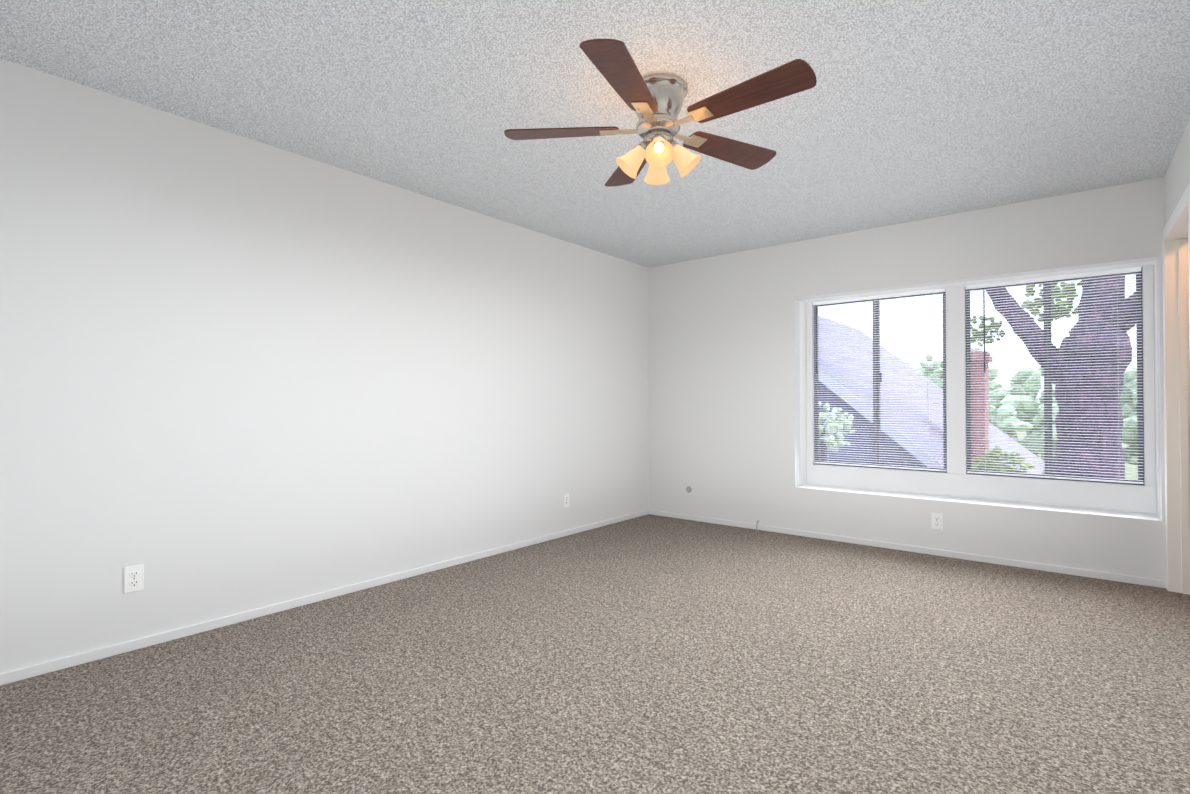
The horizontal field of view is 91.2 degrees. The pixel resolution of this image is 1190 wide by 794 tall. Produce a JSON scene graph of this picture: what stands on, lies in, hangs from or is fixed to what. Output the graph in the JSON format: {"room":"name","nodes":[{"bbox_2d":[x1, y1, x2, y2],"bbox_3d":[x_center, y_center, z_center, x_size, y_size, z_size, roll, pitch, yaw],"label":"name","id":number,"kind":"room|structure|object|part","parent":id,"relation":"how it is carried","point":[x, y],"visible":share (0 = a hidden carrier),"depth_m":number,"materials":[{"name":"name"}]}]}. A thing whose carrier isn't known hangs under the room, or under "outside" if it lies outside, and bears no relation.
{"room":"empty bedroom","nodes":[
{"label":"empty bedroom","id":0,"kind":"room"},
{"bbox_2d":[0,58,648,672],"bbox_3d":[-1.291,-0.087,3.623,0.120,2.440,5.870,-1,-1,39],"label":"wall","id":1,"kind":"structure","parent":0,"point":[238,374],"depth_m":2.98,"materials":[{"name":"white paint"}]},
{"bbox_2d":[124,564,143,592],"bbox_3d":[-2.045,0.806,2.583,0.008,0.114,0.070,-1,-1,39],"label":"electrical outlet","id":2,"kind":"object","parent":1,"relation":"attached to","point":[133,578],"visible":1,"depth_m":2.58,"materials":[{"name":"white plastic"}]},
{"bbox_2d":[0,510,647,685],"bbox_3d":[-1.240,1.110,3.568,0.012,0.045,5.630,-1,-1,39],"label":"baseboard","id":3,"kind":"structure","parent":1,"relation":"attached to","point":[67,662],"depth_m":2.96,"materials":[{"name":"white paint"}]},
{"bbox_2d":[563,493,568,507],"bbox_3d":[-0.236,0.856,4.811,0.008,0.114,0.070,-1,-1,39],"label":"electrical outlet","id":4,"kind":"object","parent":1,"relation":"attached to","point":[565,500],"visible":1,"depth_m":4.80,"materials":[{"name":"white plastic"}]},
{"bbox_2d":[0,514,1189,793],"bbox_3d":[0.993,1.162,1.756,6.003,0.100,5.870,-1,-1,39],"label":"floor","id":5,"kind":"structure","parent":0,"point":[652,654],"depth_m":2.25,"materials":[{"name":"carpet"}]},
{"bbox_2d":[0,0,1189,267],"bbox_3d":[1.144,-1.376,1.970,6.003,0.100,6.350,-1,-1,39],"label":"ceiling","id":6,"kind":"structure","parent":0,"point":[908,110],"depth_m":2.53,"materials":[{"name":"white paint"}]},
{"bbox_2d":[504,39,816,186],"bbox_3d":[0.301,-1.131,2.461,1.241,0.378,1.282,-1,-1,39],"label":"fan","id":7,"kind":"object","parent":6,"relation":"hanging from","point":[654,102],"visible":1,"depth_m":2.39,"materials":[{"name":"brown wood"}]},
{"bbox_3d":[-0.151,-1.147,2.526,0.459,0.036,0.365,-1,-1,39],"label":"blade","id":8,"kind":"part","parent":7,"relation":"part of","materials":[{"name":"brown wood"}]},
{"bbox_3d":[0.114,-1.152,2.104,0.254,0.036,0.493,-1,-1,39],"label":"blade","id":9,"kind":"part","parent":7,"relation":"part of","materials":[{"name":"brown wood"}]},
{"bbox_3d":[0.178,-1.143,2.905,0.446,0.036,0.386,-1,-1,39],"label":"blade","id":10,"kind":"part","parent":7,"relation":"part of","materials":[{"name":"brown wood"}]},
{"bbox_3d":[0.147,-1.010,2.495,0.128,0.136,0.118,-1,-1,39],"label":"lamp shade","id":11,"kind":"part","parent":7,"relation":"part of","materials":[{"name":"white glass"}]},
{"bbox_3d":[0.274,-1.008,2.614,0.118,0.136,0.128,-1,-1,39],"label":"lamp shade","id":12,"kind":"part","parent":7,"relation":"part of","materials":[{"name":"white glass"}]},
{"bbox_3d":[0.263,-1.025,2.393,0.045,0.054,0.049,-1,-1,39],"label":"bulb","id":13,"kind":"part","parent":7,"relation":"part of","materials":[{"name":"beige glass"}]},
{"bbox_3d":[0.266,-1.011,2.369,0.118,0.136,0.128,-1,-1,39],"label":"lamp shade","id":14,"kind":"part","parent":7,"relation":"part of","materials":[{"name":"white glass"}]},
{"bbox_3d":[0.392,-1.010,2.487,0.128,0.136,0.118,-1,-1,39],"label":"lamp shade","id":15,"kind":"part","parent":7,"relation":"part of","materials":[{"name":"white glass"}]},
{"bbox_3d":[0.634,-1.145,2.702,0.280,0.036,0.488,-1,-1,39],"label":"blade","id":16,"kind":"part","parent":7,"relation":"part of","materials":[{"name":"brown wood"}]},
{"bbox_3d":[0.578,-1.151,2.214,0.500,0.036,0.158,-1,-1,39],"label":"blade","id":17,"kind":"part","parent":7,"relation":"part of","materials":[{"name":"brown wood"}]},
{"bbox_2d":[819,382,926,466],"bbox_3d":[5.802,0.922,16.383,10.000,6.500,11.200,-1,-1,39],"label":"house","id":18,"kind":"structure","parent":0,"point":[830,400],"depth_m":10.14,"materials":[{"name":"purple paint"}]},
{"bbox_2d":[818,316,1044,473],"bbox_3d":[7.860,-0.222,14.725,5.300,4.547,11.900,-1,-1,39],"label":"roof","id":19,"kind":"structure","parent":18,"relation":"on","point":[839,381],"depth_m":13.44,"materials":[{"name":"grey"}]},
{"bbox_2d":[818,367,943,467],"bbox_3d":[4.101,-0.223,10.093,5.300,4.667,0.030,-1,-1,39],"label":"fascia","id":20,"kind":"object","parent":19,"relation":"attached to","point":[837,390],"depth_m":9.56,"materials":[{"name":"grey"}]},
{"bbox_2d":[971,351,992,461],"bbox_3d":[7.163,0.411,11.162,0.720,2.512,0.720,-1,-1,39],"label":"chimney","id":21,"kind":"object","parent":19,"relation":"on","point":[979,405],"depth_m":10.82,"materials":[{"name":"brick"}]},
{"bbox_2d":[648,177,1165,580],"bbox_3d":[2.851,-0.084,3.964,5.883,2.440,0.120,-1,-1,39],"label":"wall","id":22,"kind":"structure","parent":0,"point":[724,387],"depth_m":4.67,"materials":[{"name":"white paint"}]},
{"bbox_2d":[686,486,691,492],"bbox_3d":[0.878,0.868,5.468,0.062,0.062,0.016,-1,-1,39],"label":"outlet plate","id":23,"kind":"object","parent":22,"relation":"attached to","point":[688,489],"visible":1,"depth_m":5.47,"materials":[{"name":"grey plastic"}]},
{"bbox_2d":[648,509,1165,587],"bbox_3d":[1.966,1.121,4.582,3.653,0.045,0.015,-1,-1,39],"label":"baseboard","id":24,"kind":"structure","parent":22,"relation":"attached to","point":[973,557],"depth_m":4.17,"materials":[{"name":"white paint"}]},
{"bbox_2d":[931,513,942,529],"bbox_3d":[2.460,0.894,4.189,0.070,0.114,0.007,-1,-1,39],"label":"outlet","id":25,"kind":"object","parent":22,"relation":"attached to","point":[937,523],"visible":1,"depth_m":4.19,"materials":[{"name":"white plastic"}]},
{"bbox_2d":[799,260,1158,517],"bbox_3d":[2.642,-0.042,4.378,2.315,1.775,0.260,-1,-1,39],"label":"window frame","id":26,"kind":"structure","parent":0,"point":[803,412],"depth_m":4.27,"materials":[{"name":"white"}]},
{"bbox_2d":[806,265,1155,513],"bbox_3d":[2.716,-0.041,4.407,2.195,1.575,0.102,-1,-1,39],"label":"window unit","id":27,"kind":"structure","parent":26,"relation":"in","point":[956,476],"depth_m":4.26,"materials":[{"name":"white"}]},
{"bbox_2d":[971,275,1135,478],"bbox_3d":[5.697,-0.577,7.209,5.622,9.366,3.227,-1,-1,39],"label":"tree","id":28,"kind":"object","parent":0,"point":[1114,412],"depth_m":6.38,"materials":[{"name":"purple plant"}]},
{"bbox_2d":[1165,119,1189,225],"bbox_3d":[1.661,-0.114,1.227,0.120,2.440,5.630,-1,-1,39],"label":"wall","id":29,"kind":"structure","parent":0,"point":[1177,178],"depth_m":3.04,"materials":[{"name":"white paint"}]},
{"bbox_2d":[1162,182,1189,594],"bbox_3d":[3.115,0.069,3.017,0.146,2.115,1.014,-1,-1,39],"label":"door frame","id":30,"kind":"structure","parent":29,"relation":"attached to","point":[1177,339],"depth_m":3.37,"materials":[{"name":"white paint"}]},
{"label":"outside","id":31,"kind":"structure","parent":0,"visible":0},
{"bbox_2d":[1016,430,1137,479],"bbox_3d":[36.858,3.048,50.496,120.000,3.395,115.050,-1,-1,39],"label":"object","id":32,"kind":"object","parent":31,"point":[1025,433],"depth_m":36.25,"materials":[{"name":"green"}]},
{"bbox_2d":[819,355,1137,473],"bbox_3d":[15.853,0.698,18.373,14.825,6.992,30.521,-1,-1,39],"label":"bush","id":33,"kind":"object","parent":32,"relation":"on","point":[1132,421],"depth_m":25.16,"materials":[{"name":"green plant"}]}
]}

